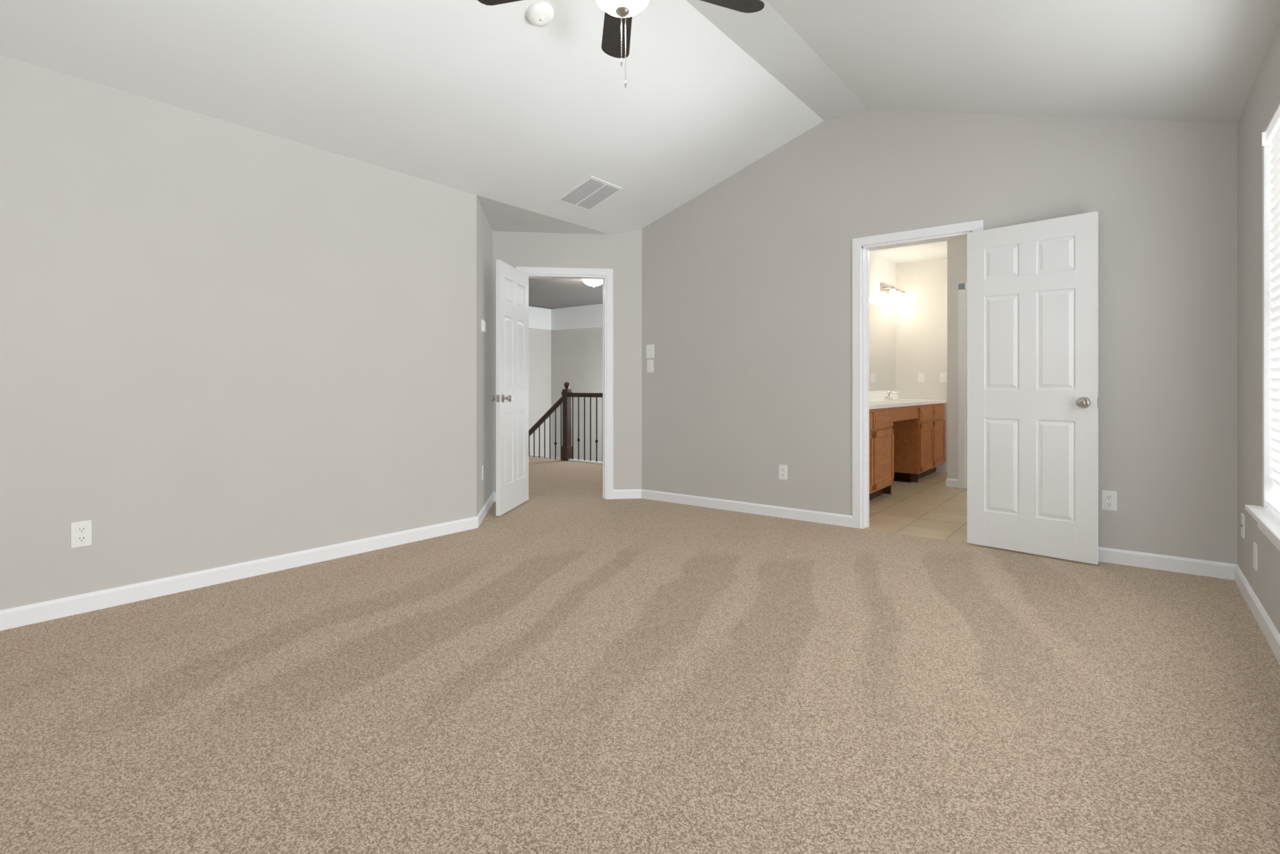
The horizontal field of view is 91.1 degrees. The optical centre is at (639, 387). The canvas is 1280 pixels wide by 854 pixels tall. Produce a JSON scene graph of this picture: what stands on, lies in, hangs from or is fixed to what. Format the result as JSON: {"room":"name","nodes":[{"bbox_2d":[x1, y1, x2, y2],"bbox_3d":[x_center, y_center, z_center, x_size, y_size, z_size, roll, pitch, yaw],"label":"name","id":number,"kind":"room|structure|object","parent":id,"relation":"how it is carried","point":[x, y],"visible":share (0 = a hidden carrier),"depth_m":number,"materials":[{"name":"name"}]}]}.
{"room":"empty bedroom","nodes":[
{"label":"empty bedroom","id":0,"kind":"room"},
{"bbox_2d":[0,55,476,609],"bbox_3d":[-2.367,-0.180,3.207,0.120,2.460,3.640,0,0,38],"label":"wall","id":1,"kind":"structure","parent":0,"point":[222,342],"depth_m":3.27,"materials":[{"name":"beige paint"}]},
{"bbox_2d":[71,520,91,547],"bbox_3d":[-2.551,0.670,2.869,0.008,0.116,0.072,0,0,38],"label":"outlet","id":2,"kind":"object","parent":1,"relation":"attached to","point":[81,531],"visible":1,"depth_m":2.87,"materials":[{"name":"white plastic"}]},
{"bbox_2d":[0,488,1279,663],"bbox_3d":[-0.423,0.987,2.780,4.990,0.084,5.360,0,0,38],"label":"baseboard","id":3,"kind":"structure","parent":1,"relation":"attached to","point":[42,611],"depth_m":3.48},
{"bbox_2d":[476,196,492,515],"bbox_3d":[-1.325,-0.180,5.131,0.120,2.460,1.075,0,0,-7],"label":"wall","id":4,"kind":"structure","parent":0,"point":[484,230],"depth_m":5.02,"materials":[{"name":"beige paint"}]},
{"bbox_2d":[481,464,483,479],"bbox_3d":[-1.237,0.670,4.942,0.008,0.116,0.072,0,0,-7],"label":"outlet","id":5,"kind":"object","parent":4,"relation":"attached to","point":[482,465],"visible":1,"depth_m":4.93,"materials":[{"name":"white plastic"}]},
{"bbox_2d":[481,319,485,332],"bbox_3d":[-1.230,-0.480,4.943,0.022,0.100,0.130,0,0,-7],"label":"switch","id":6,"kind":"object","parent":4,"relation":"attached to","point":[483,322],"visible":1,"depth_m":4.89,"materials":[{"name":"white plastic"}]},
{"bbox_2d":[529,455,560,458],"bbox_3d":[-0.242,2.475,9.339,4.720,2.910,1.580,0,0,38],"label":"baseboard","id":7,"kind":"structure","parent":0,"point":[530,455],"depth_m":9.22,"materials":[{"name":"white wood"}]},
{"bbox_2d":[528,326,602,461],"bbox_3d":[-1.633,1.260,7.558,4.960,5.340,6.340,0,0,38],"label":"wall","id":8,"kind":"structure","parent":0,"point":[573,356],"depth_m":11.06,"materials":[{"name":"beige paint"}]},
{"bbox_2d":[528,303,602,330],"bbox_3d":[-1.633,-1.220,7.558,4.719,0.378,6.099,0,0,38],"label":"wall","id":9,"kind":"structure","parent":0,"point":[586,316],"depth_m":11.01,"materials":[{"name":"white paint"}]},
{"bbox_2d":[528,277,602,308],"bbox_3d":[-1.602,-1.460,7.597,4.320,0.100,6.200,0,0,38],"label":"ceiling","id":10,"kind":"structure","parent":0,"point":[552,293],"depth_m":9.42,"materials":[{"name":"white paint"}]},
{"bbox_2d":[581,279,602,287],"bbox_3d":[-0.587,-1.340,7.971,0.340,0.140,0.340,0,0,38],"label":"ceiling light","id":11,"kind":"object","parent":10,"relation":"attached to","point":[593,282],"visible":0.52,"depth_m":7.89,"materials":[{"name":"white glass"}]},
{"bbox_2d":[492,228,641,491],"bbox_3d":[-0.664,-0.211,5.814,1.358,2.523,0.120,0,0,-7],"label":"wall","id":12,"kind":"structure","parent":0,"point":[620,252],"depth_m":5.81,"materials":[{"name":"beige paint"}]},
{"bbox_2d":[489,259,528,515],"bbox_3d":[-1.076,0.003,5.338,0.181,2.030,0.729,0,0,8],"label":"hall door","id":13,"kind":"structure","parent":12,"relation":"in","point":[512,284],"depth_m":5.26,"materials":[{"name":"white wood"}]},
{"bbox_2d":[516,266,612,499],"bbox_3d":[-0.695,-0.031,5.810,0.884,2.122,0.153,0,0,-7],"label":"door frame","id":14,"kind":"structure","parent":12,"relation":"attached to","point":[606,274],"depth_m":5.79,"materials":[{"name":"white wood"}]},
{"bbox_2d":[0,456,1279,853],"bbox_3d":[-1.258,1.080,4.505,8.670,0.100,7.290,0,0,38],"label":"floor","id":15,"kind":"structure","parent":0,"point":[594,674],"depth_m":2.05,"materials":[{"name":"beige carpet"}]},
{"bbox_2d":[528,381,602,463],"bbox_3d":[-1.068,1.242,8.893,3.933,2.639,0.125,0,0,38],"label":"stair rail","id":16,"kind":"object","parent":15,"relation":"on","point":[566,449],"visible":0.42,"depth_m":8.82,"materials":[{"name":"brown wood"}]},
{"bbox_2d":[0,0,1279,234],"bbox_3d":[-0.443,-1.746,2.795,5.280,0.748,5.600,0,0,38],"label":"ceiling","id":17,"kind":"structure","parent":0,"point":[474,97],"depth_m":3.40,"materials":[{"name":"white paint"}]},
{"bbox_2d":[526,1,553,27],"bbox_3d":[-0.497,-1.852,3.130,0.133,0.069,0.136,0,0,38],"label":"smoke detector","id":18,"kind":"object","parent":17,"relation":"attached to","point":[539,14],"visible":1,"depth_m":3.10,"materials":[{"name":"white plastic"}]},
{"bbox_2d":[556,176,622,210],"bbox_3d":[-0.397,-1.531,4.980,0.364,0.120,0.380,0,0,38],"label":"ceiling vent","id":19,"kind":"object","parent":17,"relation":"in","point":[592,191],"visible":1,"depth_m":4.96,"materials":[{"name":"white metal"}]},
{"bbox_2d":[477,0,764,87],"bbox_3d":[-0.074,-1.607,2.460,1.244,0.825,1.232,0,0,38],"label":"fan","id":20,"kind":"object","parent":17,"relation":"hanging from","point":[618,14],"visible":1,"depth_m":2.73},
{"bbox_2d":[868,250,947,471],"bbox_3d":[3.024,-0.260,5.982,2.340,2.620,3.689,0,0,38],"label":"wall","id":21,"kind":"structure","parent":0,"point":[921,324],"depth_m":7.77,"materials":[{"name":"paint"}]},
{"bbox_2d":[868,297,895,390],"bbox_3d":[2.245,-0.490,6.682,0.006,1.050,3.236,0,0,38],"label":"mirror","id":22,"kind":"object","parent":21,"relation":"attached to","point":[882,316],"visible":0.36,"depth_m":7.51,"materials":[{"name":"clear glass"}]},
{"bbox_2d":[880,282,909,304],"bbox_3d":[3.122,-1.141,7.650,0.196,0.207,0.620,0,0,38],"label":"light","id":23,"kind":"object","parent":21,"relation":"attached to","point":[894,295],"visible":1,"depth_m":7.57,"materials":[{"name":"white glass"}]},
{"bbox_2d":[918,372,923,382],"bbox_3d":[3.491,-0.120,7.798,0.074,0.118,0.011,0,0,38],"label":"switch","id":24,"kind":"object","parent":21,"relation":"attached to","point":[921,375],"visible":1,"depth_m":7.80,"materials":[{"name":"white plastic"}]},
{"bbox_2d":[940,372,946,382],"bbox_3d":[3.688,-0.120,7.644,0.074,0.118,0.011,0,0,38],"label":"switch","id":25,"kind":"object","parent":21,"relation":"attached to","point":[942,375],"visible":1,"depth_m":7.64,"materials":[{"name":"white plastic"}]},
{"bbox_2d":[958,283,967,488],"bbox_3d":[3.571,-0.015,6.163,0.824,2.091,0.090,0,0,38],"label":"door frame","id":26,"kind":"structure","parent":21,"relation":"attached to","point":[962,287],"depth_m":6.41,"materials":[{"name":"white wood"}]},
{"bbox_2d":[871,240,947,263],"bbox_3d":[3.024,-1.620,5.982,2.340,0.100,3.689,0,0,38],"label":"ceiling","id":27,"kind":"structure","parent":0,"point":[938,250],"depth_m":7.31,"materials":[{"name":"white paint"}]},
{"bbox_2d":[864,471,967,542],"bbox_3d":[2.989,1.082,5.937,2.340,0.096,3.804,0,0,38],"label":"floor","id":28,"kind":"structure","parent":0,"point":[926,507],"depth_m":5.29,"materials":[{"name":"beige tile"}]},
{"bbox_2d":[868,391,945,499],"bbox_3d":[2.473,0.538,6.505,0.580,0.983,3.296,0,0,38],"label":"vanity","id":29,"kind":"object","parent":28,"relation":"on","point":[907,437],"visible":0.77,"depth_m":6.76,"materials":[{"name":"brown wood"}]},
{"bbox_2d":[641,108,1237,563],"bbox_3d":[1.642,-0.485,4.644,4.030,3.070,0.120,0,0,38],"label":"wall","id":30,"kind":"structure","parent":0,"point":[746,283],"depth_m":4.33,"materials":[{"name":"beige paint"}]},
{"bbox_2d":[646,344,654,372],"bbox_3d":[0.099,-0.264,5.766,0.083,0.256,0.011,0,0,38],"label":"wall switch","id":31,"kind":"object","parent":30,"relation":"attached to","point":[650,348],"visible":1,"depth_m":5.76,"materials":[{"name":"white plastic"}]},
{"bbox_2d":[778,464,787,479],"bbox_3d":[1.130,0.670,4.963,0.072,0.116,0.008,0,0,38],"label":"wall outlet","id":32,"kind":"object","parent":30,"relation":"attached to","point":[782,469],"visible":1,"depth_m":4.96,"materials":[{"name":"white plastic"}]},
{"bbox_2d":[852,220,983,545],"bbox_3d":[1.941,-0.031,4.410,0.854,2.122,0.153,0,0,38],"label":"door frame","id":33,"kind":"structure","parent":30,"relation":"attached to","point":[861,246],"depth_m":4.58,"materials":[{"name":"white wood"}]},
{"bbox_2d":[967,211,1098,563],"bbox_3d":[2.395,0.003,3.877,0.181,2.030,0.709,0,0,-44],"label":"bathroom door","id":34,"kind":"structure","parent":30,"relation":"in","point":[1033,287],"depth_m":3.83,"materials":[{"name":"white wood"}]},
{"bbox_2d":[1101,489,1116,511],"bbox_3d":[2.757,0.665,3.691,0.072,0.116,0.008,0,0,38],"label":"wall outlet","id":35,"kind":"object","parent":30,"relation":"attached to","point":[1109,498],"visible":1,"depth_m":3.69,"materials":[{"name":"white plastic"}]},
{"bbox_2d":[945,478,958,487],"bbox_3d":[3.585,0.987,6.949,0.122,0.084,1.194,0,0,38],"label":"baseboard","id":36,"kind":"structure","parent":0,"point":[952,482],"depth_m":6.48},
{"bbox_2d":[947,238,967,488],"bbox_3d":[4.050,-0.260,6.606,1.249,2.620,1.199,0,0,38],"label":"wall","id":37,"kind":"structure","parent":0,"point":[957,249],"depth_m":6.48,"materials":[{"name":"beige paint"}]},
{"bbox_2d":[1237,19,1279,633],"bbox_3d":[1.590,-0.180,1.207,0.120,2.460,5.360,0,0,38],"label":"wall","id":38,"kind":"structure","parent":0,"point":[1263,99],"depth_m":2.95,"materials":[{"name":"beige paint"}]},
{"bbox_2d":[1244,103,1279,551],"bbox_3d":[2.232,-0.245,2.064,0.180,1.710,1.680,0,0,38],"label":"window","id":39,"kind":"structure","parent":38,"relation":"in","point":[1267,517],"depth_m":2.69,"materials":[{"name":"white"}]}
]}

